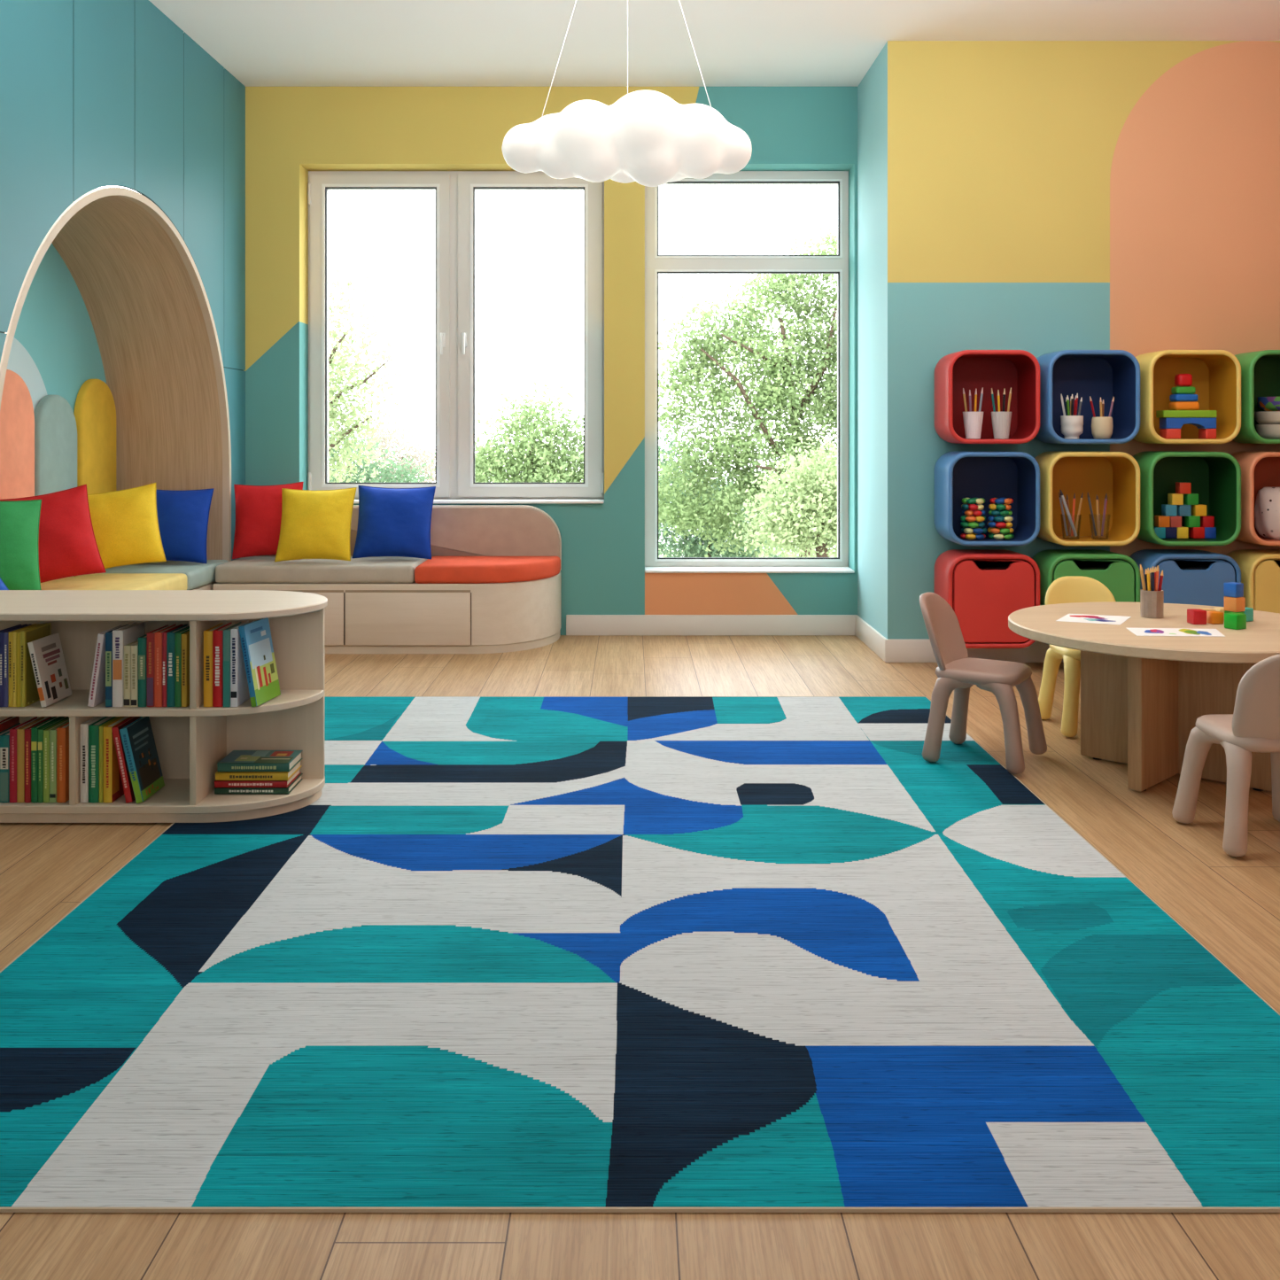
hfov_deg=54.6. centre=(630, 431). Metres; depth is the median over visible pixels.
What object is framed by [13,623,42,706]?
book
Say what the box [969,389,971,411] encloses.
pencil
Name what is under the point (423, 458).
shrub
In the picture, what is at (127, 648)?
book
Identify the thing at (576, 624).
baseboard
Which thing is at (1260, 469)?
cube
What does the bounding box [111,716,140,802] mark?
book
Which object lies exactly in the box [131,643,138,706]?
book
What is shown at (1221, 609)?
wooden block
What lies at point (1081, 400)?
pencil
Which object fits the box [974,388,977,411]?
pencil
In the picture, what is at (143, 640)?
book
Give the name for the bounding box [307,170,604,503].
window
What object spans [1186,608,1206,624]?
wooden block
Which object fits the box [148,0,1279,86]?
ceiling
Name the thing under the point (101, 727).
book
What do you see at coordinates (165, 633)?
book
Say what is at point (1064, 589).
chair
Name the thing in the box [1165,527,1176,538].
cube
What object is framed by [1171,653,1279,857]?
chair
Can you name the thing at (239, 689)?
book
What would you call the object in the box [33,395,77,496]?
wall panel
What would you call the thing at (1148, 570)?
pencil
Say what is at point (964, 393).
pencil
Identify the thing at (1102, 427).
pot
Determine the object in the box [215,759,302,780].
book
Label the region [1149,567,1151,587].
pencil
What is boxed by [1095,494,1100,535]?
paintbrush
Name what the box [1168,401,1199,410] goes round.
block
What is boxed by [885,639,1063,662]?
baseboard
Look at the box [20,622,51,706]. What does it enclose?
book
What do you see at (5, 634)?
book
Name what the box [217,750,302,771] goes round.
book
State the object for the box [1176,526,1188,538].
cube
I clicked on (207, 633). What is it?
book
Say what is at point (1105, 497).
paintbrush
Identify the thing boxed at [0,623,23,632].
book
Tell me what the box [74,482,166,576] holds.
throw pillow
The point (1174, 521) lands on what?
cube
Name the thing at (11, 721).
book
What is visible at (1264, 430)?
bowl
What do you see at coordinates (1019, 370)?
cubby shelf
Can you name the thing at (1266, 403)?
bowl
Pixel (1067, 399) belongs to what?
pencil
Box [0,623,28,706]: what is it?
book
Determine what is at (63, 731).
book
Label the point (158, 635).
book
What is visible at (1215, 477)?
cube
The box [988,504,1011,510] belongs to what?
ring
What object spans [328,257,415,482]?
tree
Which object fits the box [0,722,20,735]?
book
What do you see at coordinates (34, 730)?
book
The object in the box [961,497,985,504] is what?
ring
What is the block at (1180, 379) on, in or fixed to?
on the block at (1179, 390)
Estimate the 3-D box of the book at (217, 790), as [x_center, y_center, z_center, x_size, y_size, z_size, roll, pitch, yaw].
[-1.031,0.978,3.444,0.202,0.018,0.146,0,0,0]
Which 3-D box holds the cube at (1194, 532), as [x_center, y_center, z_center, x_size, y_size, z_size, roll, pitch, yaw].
[2.472,0.441,5.415,0.048,0.048,0.048,0,0,0]
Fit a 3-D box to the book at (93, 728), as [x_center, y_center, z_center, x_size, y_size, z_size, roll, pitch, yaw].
[-1.428,0.884,3.370,0.026,0.205,0.152,0,0,0]
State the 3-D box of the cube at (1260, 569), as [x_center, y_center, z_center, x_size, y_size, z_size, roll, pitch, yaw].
[2.840,0.727,5.440,0.396,0.402,0.299,0,0,0]
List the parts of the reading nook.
panel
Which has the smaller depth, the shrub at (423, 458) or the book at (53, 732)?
the book at (53, 732)
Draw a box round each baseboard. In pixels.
[566,614,857,635]
[855,615,886,662]
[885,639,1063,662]
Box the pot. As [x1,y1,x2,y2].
[1091,416,1113,439]
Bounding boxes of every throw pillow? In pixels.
[0,484,106,582]
[0,499,41,589]
[0,577,8,589]
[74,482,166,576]
[156,488,214,563]
[232,481,303,558]
[274,487,356,562]
[352,485,435,559]
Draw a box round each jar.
[1060,415,1083,439]
[1060,513,1081,540]
[1088,513,1110,540]
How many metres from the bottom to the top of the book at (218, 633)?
0.203 m
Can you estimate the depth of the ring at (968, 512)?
5.37 m
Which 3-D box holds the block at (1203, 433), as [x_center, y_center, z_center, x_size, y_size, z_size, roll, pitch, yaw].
[2.507,0.010,5.390,0.047,0.044,0.075,0,0,0]
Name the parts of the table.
panel, panel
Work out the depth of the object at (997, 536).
5.36 m
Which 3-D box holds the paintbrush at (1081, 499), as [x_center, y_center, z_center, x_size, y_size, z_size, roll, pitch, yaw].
[1.940,0.360,5.376,0.039,0.190,0.010,0,0,24]
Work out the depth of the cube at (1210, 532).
5.39 m
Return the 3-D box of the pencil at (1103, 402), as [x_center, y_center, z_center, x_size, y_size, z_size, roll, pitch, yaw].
[2.054,-0.063,5.394,0.009,0.151,0.024,0,0,36]
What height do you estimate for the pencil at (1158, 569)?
0.150 m
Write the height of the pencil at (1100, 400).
0.160 m
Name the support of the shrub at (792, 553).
on the ground
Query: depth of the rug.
2.28 m
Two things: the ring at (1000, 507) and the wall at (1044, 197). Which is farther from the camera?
the wall at (1044, 197)
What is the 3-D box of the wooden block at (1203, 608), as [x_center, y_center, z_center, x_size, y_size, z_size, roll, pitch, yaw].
[1.773,0.565,3.815,0.038,0.038,0.038,0,0,-3]
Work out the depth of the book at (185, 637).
3.30 m
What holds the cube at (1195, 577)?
attached to the wall at (1044, 197)
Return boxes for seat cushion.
[40,573,187,589]
[104,559,228,589]
[215,556,427,583]
[414,556,560,583]
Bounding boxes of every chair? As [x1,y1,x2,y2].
[919,591,1047,774]
[1038,576,1115,736]
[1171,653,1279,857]
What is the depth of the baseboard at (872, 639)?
5.90 m
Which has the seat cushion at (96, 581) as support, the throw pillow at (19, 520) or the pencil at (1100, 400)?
the throw pillow at (19, 520)
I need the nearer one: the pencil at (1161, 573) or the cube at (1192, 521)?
the pencil at (1161, 573)
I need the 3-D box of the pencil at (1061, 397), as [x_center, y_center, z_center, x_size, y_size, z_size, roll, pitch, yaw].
[1.888,-0.080,5.396,0.033,0.169,0.010,0,0,33]
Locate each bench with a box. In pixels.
[193,581,217,589]
[212,504,561,653]
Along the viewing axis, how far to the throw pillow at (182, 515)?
5.80 m
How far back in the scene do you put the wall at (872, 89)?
5.91 m
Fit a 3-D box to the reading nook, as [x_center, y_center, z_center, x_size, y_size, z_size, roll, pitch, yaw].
[-2.257,0.044,4.950,0.586,1.992,2.294,0,0,0]
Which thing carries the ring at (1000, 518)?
on the ring at (1000, 524)
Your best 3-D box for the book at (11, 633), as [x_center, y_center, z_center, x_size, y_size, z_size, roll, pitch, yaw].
[-1.648,0.633,3.370,0.011,0.199,0.152,0,0,0]
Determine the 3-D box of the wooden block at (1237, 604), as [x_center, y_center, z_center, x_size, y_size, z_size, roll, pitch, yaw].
[1.823,0.520,3.745,0.043,0.043,0.043,0,0,-28]
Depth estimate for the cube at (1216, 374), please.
5.42 m
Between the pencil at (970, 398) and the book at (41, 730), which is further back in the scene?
the pencil at (970, 398)
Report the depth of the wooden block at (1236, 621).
3.66 m
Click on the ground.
(742, 508)
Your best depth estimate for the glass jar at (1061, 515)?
5.38 m
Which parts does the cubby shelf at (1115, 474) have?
panel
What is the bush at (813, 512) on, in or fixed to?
on the ground
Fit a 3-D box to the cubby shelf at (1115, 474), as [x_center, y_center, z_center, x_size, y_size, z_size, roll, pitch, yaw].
[1.980,0.289,5.440,0.396,0.402,0.299,0,0,0]
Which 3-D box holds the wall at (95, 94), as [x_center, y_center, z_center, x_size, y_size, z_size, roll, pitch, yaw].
[-1.971,-0.360,1.870,0.008,2.800,8.940,0,0,0]
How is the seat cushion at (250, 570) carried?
on the window bench at (414, 617)
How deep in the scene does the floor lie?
1.64 m
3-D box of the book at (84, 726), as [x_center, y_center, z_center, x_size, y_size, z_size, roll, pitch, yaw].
[-1.453,0.883,3.370,0.020,0.208,0.152,0,0,0]
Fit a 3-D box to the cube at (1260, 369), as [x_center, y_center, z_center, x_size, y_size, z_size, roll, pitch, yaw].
[2.840,-0.147,5.440,0.396,0.402,0.299,0,0,0]
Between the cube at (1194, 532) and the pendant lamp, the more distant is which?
the cube at (1194, 532)
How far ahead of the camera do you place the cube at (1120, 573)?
5.29 m
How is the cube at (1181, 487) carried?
on the cube at (1173, 499)
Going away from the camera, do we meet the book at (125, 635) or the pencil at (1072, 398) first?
the book at (125, 635)
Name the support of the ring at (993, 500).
on the ring at (1000, 507)
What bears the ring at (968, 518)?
on the ring at (973, 524)
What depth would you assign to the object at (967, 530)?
5.36 m
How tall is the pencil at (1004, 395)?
0.210 m
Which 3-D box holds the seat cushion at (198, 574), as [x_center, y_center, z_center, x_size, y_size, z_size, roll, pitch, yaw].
[-2.234,0.668,5.772,0.562,0.087,0.571,0,0,0]
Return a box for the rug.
[0,696,1279,1212]
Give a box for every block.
[1155,410,1216,418]
[1159,418,1216,428]
[1159,428,1180,438]
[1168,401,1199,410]
[1169,394,1198,402]
[1171,386,1195,394]
[1174,373,1192,386]
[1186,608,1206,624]
[1198,428,1216,438]
[1199,607,1216,611]
[1206,611,1223,624]
[1214,607,1225,620]
[1223,581,1243,597]
[1224,596,1245,612]
[1224,610,1244,613]
[1224,612,1246,629]
[1243,607,1253,621]
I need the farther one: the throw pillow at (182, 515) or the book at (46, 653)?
the throw pillow at (182, 515)
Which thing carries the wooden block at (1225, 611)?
on the table
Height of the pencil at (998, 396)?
0.204 m
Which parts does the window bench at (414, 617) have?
door, door, backrest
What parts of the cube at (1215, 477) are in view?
panel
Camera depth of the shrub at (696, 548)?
15.83 m
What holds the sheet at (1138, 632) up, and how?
on the table
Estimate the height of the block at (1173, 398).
0.032 m
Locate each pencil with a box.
[962,387,967,411]
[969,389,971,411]
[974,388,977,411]
[978,387,983,411]
[991,387,995,411]
[997,389,1000,411]
[1002,388,1005,411]
[1007,387,1011,411]
[1060,394,1065,415]
[1066,395,1070,415]
[1070,394,1073,415]
[1074,393,1078,415]
[1078,397,1082,415]
[1089,395,1095,417]
[1099,397,1101,416]
[1101,399,1104,416]
[1109,396,1114,417]
[1140,564,1146,590]
[1144,568,1148,590]
[1147,567,1150,590]
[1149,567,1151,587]
[1150,566,1154,590]
[1154,565,1159,590]
[1154,566,1156,588]
[1157,570,1163,590]
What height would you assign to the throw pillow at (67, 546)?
0.408 m
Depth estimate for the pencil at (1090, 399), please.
5.39 m
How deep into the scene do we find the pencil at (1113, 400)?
5.36 m
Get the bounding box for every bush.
[423,380,583,482]
[719,417,837,557]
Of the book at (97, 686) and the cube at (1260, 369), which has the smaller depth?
the book at (97, 686)
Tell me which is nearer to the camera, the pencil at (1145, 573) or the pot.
the pencil at (1145, 573)
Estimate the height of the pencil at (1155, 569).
0.142 m
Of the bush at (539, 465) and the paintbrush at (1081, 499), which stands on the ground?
the bush at (539, 465)
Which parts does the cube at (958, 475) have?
panel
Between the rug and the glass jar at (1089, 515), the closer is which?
the rug
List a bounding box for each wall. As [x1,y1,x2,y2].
[0,0,245,560]
[243,86,857,635]
[857,41,887,639]
[887,40,1279,639]
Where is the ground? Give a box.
[659,508,835,557]
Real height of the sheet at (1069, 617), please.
0.001 m
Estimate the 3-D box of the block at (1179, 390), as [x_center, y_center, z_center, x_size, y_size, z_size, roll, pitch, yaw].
[2.402,-0.178,5.390,0.083,0.032,0.066,0,0,0]
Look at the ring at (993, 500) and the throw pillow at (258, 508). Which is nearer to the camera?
the ring at (993, 500)
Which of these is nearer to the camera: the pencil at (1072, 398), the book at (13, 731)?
the book at (13, 731)
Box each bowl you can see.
[1254,411,1279,424]
[1255,424,1279,438]
[1256,396,1279,411]
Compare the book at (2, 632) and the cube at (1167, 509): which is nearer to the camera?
the book at (2, 632)
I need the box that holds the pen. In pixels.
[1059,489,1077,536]
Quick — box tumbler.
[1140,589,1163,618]
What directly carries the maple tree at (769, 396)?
on the ground
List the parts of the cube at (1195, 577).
panel, drawer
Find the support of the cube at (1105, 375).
attached to the wall at (1044, 197)
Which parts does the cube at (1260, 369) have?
panel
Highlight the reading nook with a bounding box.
[0,187,231,561]
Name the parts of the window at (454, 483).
sash, handle, handle, sill, sash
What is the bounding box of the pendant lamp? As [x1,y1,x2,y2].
[501,0,752,186]
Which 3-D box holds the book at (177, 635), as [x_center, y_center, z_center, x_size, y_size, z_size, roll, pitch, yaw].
[-1.204,0.634,3.370,0.016,0.196,0.152,0,0,0]
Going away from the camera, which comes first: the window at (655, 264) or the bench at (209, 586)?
the bench at (209, 586)
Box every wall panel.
[0,369,34,499]
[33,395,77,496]
[73,379,116,494]
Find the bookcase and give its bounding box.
[0,589,327,822]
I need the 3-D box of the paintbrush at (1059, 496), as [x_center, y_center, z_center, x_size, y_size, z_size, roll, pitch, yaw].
[1.887,0.360,5.406,0.040,0.190,0.010,0,0,29]
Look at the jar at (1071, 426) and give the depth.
5.34 m
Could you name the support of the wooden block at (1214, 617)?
on the table
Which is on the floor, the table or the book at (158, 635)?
the table
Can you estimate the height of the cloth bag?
0.225 m
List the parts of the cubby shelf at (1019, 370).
panel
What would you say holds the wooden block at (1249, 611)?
on the table
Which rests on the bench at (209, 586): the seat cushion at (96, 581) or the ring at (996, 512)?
the seat cushion at (96, 581)
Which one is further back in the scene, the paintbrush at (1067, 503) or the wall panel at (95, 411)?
the wall panel at (95, 411)
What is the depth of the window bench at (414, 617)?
5.80 m
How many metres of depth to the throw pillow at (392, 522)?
6.00 m
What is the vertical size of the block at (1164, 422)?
0.047 m
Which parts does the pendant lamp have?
lamp shade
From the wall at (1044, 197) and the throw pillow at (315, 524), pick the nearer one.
the wall at (1044, 197)
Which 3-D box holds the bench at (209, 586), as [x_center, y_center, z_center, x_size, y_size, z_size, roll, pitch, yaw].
[-2.240,0.876,4.970,0.550,0.327,2.170,0,0,0]
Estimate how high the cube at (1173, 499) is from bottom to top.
0.048 m
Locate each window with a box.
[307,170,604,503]
[644,170,854,573]
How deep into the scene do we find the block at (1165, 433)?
5.35 m
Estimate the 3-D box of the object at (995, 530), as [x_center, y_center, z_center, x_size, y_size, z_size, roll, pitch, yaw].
[1.611,0.431,5.400,0.109,0.025,0.104,0,0,-40]
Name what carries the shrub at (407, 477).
on the ground
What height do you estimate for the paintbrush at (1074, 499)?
0.187 m
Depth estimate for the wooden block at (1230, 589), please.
3.73 m
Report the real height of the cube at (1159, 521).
0.048 m
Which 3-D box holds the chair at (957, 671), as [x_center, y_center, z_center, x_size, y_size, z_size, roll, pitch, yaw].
[1.103,0.780,3.937,0.361,0.508,0.326,0,0,32]
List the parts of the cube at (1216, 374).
panel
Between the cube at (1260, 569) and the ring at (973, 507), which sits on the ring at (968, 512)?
the ring at (973, 507)
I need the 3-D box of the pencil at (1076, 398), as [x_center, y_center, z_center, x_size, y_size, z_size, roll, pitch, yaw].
[1.925,-0.081,5.365,0.009,0.170,0.023,0,0,-40]
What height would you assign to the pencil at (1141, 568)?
0.149 m
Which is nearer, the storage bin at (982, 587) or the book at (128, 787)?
the book at (128, 787)
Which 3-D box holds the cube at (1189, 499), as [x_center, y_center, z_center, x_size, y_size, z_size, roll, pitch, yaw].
[2.445,0.296,5.415,0.048,0.048,0.048,0,0,0]
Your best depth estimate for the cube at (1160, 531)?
5.39 m
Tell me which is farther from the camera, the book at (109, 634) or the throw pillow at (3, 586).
the throw pillow at (3, 586)
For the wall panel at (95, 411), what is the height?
0.867 m
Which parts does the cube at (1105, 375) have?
panel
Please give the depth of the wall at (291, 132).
6.33 m
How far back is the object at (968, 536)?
5.36 m
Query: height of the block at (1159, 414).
0.032 m
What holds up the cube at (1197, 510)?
on the cube at (1192, 521)
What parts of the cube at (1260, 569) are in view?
drawer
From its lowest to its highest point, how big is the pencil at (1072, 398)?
0.166 m
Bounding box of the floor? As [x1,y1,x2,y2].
[0,635,1279,1279]
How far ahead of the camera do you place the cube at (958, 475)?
5.49 m
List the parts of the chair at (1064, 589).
leg, seat, leg, backrest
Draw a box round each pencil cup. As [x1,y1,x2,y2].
[962,411,983,439]
[991,411,1011,439]
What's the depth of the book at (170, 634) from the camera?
3.30 m
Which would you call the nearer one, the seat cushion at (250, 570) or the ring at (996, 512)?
the ring at (996, 512)
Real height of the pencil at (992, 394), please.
0.214 m
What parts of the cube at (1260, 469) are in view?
panel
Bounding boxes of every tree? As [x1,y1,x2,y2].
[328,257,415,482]
[658,224,837,557]
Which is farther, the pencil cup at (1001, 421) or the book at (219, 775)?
the pencil cup at (1001, 421)
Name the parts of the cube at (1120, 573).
panel, drawer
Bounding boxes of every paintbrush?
[1058,492,1068,535]
[1066,494,1070,535]
[1070,493,1075,535]
[1073,492,1083,535]
[1087,492,1097,535]
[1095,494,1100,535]
[1101,493,1107,535]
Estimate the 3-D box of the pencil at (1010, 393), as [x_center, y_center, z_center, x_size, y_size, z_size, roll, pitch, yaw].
[1.631,-0.083,5.365,0.033,0.214,0.010,0,0,34]
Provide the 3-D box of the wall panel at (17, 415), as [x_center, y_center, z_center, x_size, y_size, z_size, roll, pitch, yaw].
[-2.508,0.185,4.978,0.038,0.870,0.435,0,0,0]
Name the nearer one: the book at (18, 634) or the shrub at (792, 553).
the book at (18, 634)
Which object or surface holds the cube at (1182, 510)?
on the cube at (1174, 521)
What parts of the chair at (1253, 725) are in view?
leg, leg, seat, backrest, leg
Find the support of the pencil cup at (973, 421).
in the cubby shelf at (1019, 370)
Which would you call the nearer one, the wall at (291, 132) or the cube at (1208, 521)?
the cube at (1208, 521)
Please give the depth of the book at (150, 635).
3.30 m
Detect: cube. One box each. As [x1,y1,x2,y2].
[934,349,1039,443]
[934,450,1039,545]
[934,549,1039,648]
[1031,549,1140,605]
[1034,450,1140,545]
[1035,349,1140,443]
[1129,549,1241,606]
[1132,450,1241,545]
[1133,349,1241,443]
[1153,526,1165,538]
[1154,515,1169,527]
[1161,504,1176,516]
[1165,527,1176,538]
[1167,493,1183,504]
[1169,515,1181,527]
[1175,481,1190,493]
[1176,504,1190,516]
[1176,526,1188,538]
[1182,493,1198,504]
[1184,515,1200,527]
[1188,527,1204,538]
[1190,504,1206,516]
[1200,515,1214,527]
[1204,527,1216,538]
[1226,549,1279,612]
[1230,450,1279,545]
[1232,349,1279,443]
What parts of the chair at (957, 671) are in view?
backrest, leg, leg, seat, leg, leg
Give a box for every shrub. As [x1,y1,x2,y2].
[328,418,435,482]
[348,407,435,482]
[658,419,799,557]
[658,535,837,557]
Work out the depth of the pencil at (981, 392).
5.36 m
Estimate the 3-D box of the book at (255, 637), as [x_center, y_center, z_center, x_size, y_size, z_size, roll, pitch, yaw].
[-1.008,0.625,3.371,0.054,0.216,0.152,0,0,8]
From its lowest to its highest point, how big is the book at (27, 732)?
0.194 m
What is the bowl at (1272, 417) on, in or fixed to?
on the bowl at (1264, 430)
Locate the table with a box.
[1008,601,1279,791]
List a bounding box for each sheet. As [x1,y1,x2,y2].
[1055,613,1131,624]
[1126,628,1225,636]
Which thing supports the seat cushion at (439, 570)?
on the window bench at (414, 617)
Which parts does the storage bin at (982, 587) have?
panel, drawer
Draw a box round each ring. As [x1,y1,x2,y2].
[960,515,985,521]
[960,520,985,527]
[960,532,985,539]
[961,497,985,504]
[961,504,984,510]
[961,509,985,516]
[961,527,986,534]
[987,520,1012,527]
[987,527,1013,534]
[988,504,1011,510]
[988,509,1012,516]
[988,515,1014,521]
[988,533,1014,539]
[989,497,1013,504]
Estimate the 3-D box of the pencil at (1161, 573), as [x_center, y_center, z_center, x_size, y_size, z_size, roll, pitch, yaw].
[1.657,0.502,3.889,0.025,0.135,0.010,0,0,31]
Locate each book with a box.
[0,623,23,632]
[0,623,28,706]
[0,716,19,731]
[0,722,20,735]
[0,730,9,802]
[3,623,31,706]
[8,623,38,706]
[9,716,42,802]
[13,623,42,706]
[15,631,20,706]
[16,716,49,802]
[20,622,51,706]
[24,716,51,802]
[27,632,72,707]
[31,716,62,802]
[38,716,68,802]
[43,717,69,802]
[49,721,69,802]
[56,721,69,802]
[80,716,104,802]
[87,624,121,706]
[88,716,116,802]
[99,716,121,802]
[103,716,131,802]
[105,624,127,706]
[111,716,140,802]
[112,621,144,706]
[119,716,164,803]
[123,640,138,706]
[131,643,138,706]
[138,634,147,706]
[147,624,169,706]
[154,623,181,706]
[162,623,186,706]
[167,623,189,706]
[174,627,189,706]
[181,630,189,706]
[203,622,224,706]
[212,621,235,706]
[214,767,301,787]
[214,773,302,794]
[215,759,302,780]
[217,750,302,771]
[223,621,240,706]
[230,620,254,706]
[238,618,280,706]
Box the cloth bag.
[1254,487,1279,539]
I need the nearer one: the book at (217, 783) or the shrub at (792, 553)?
the book at (217, 783)
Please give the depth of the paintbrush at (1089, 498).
5.40 m

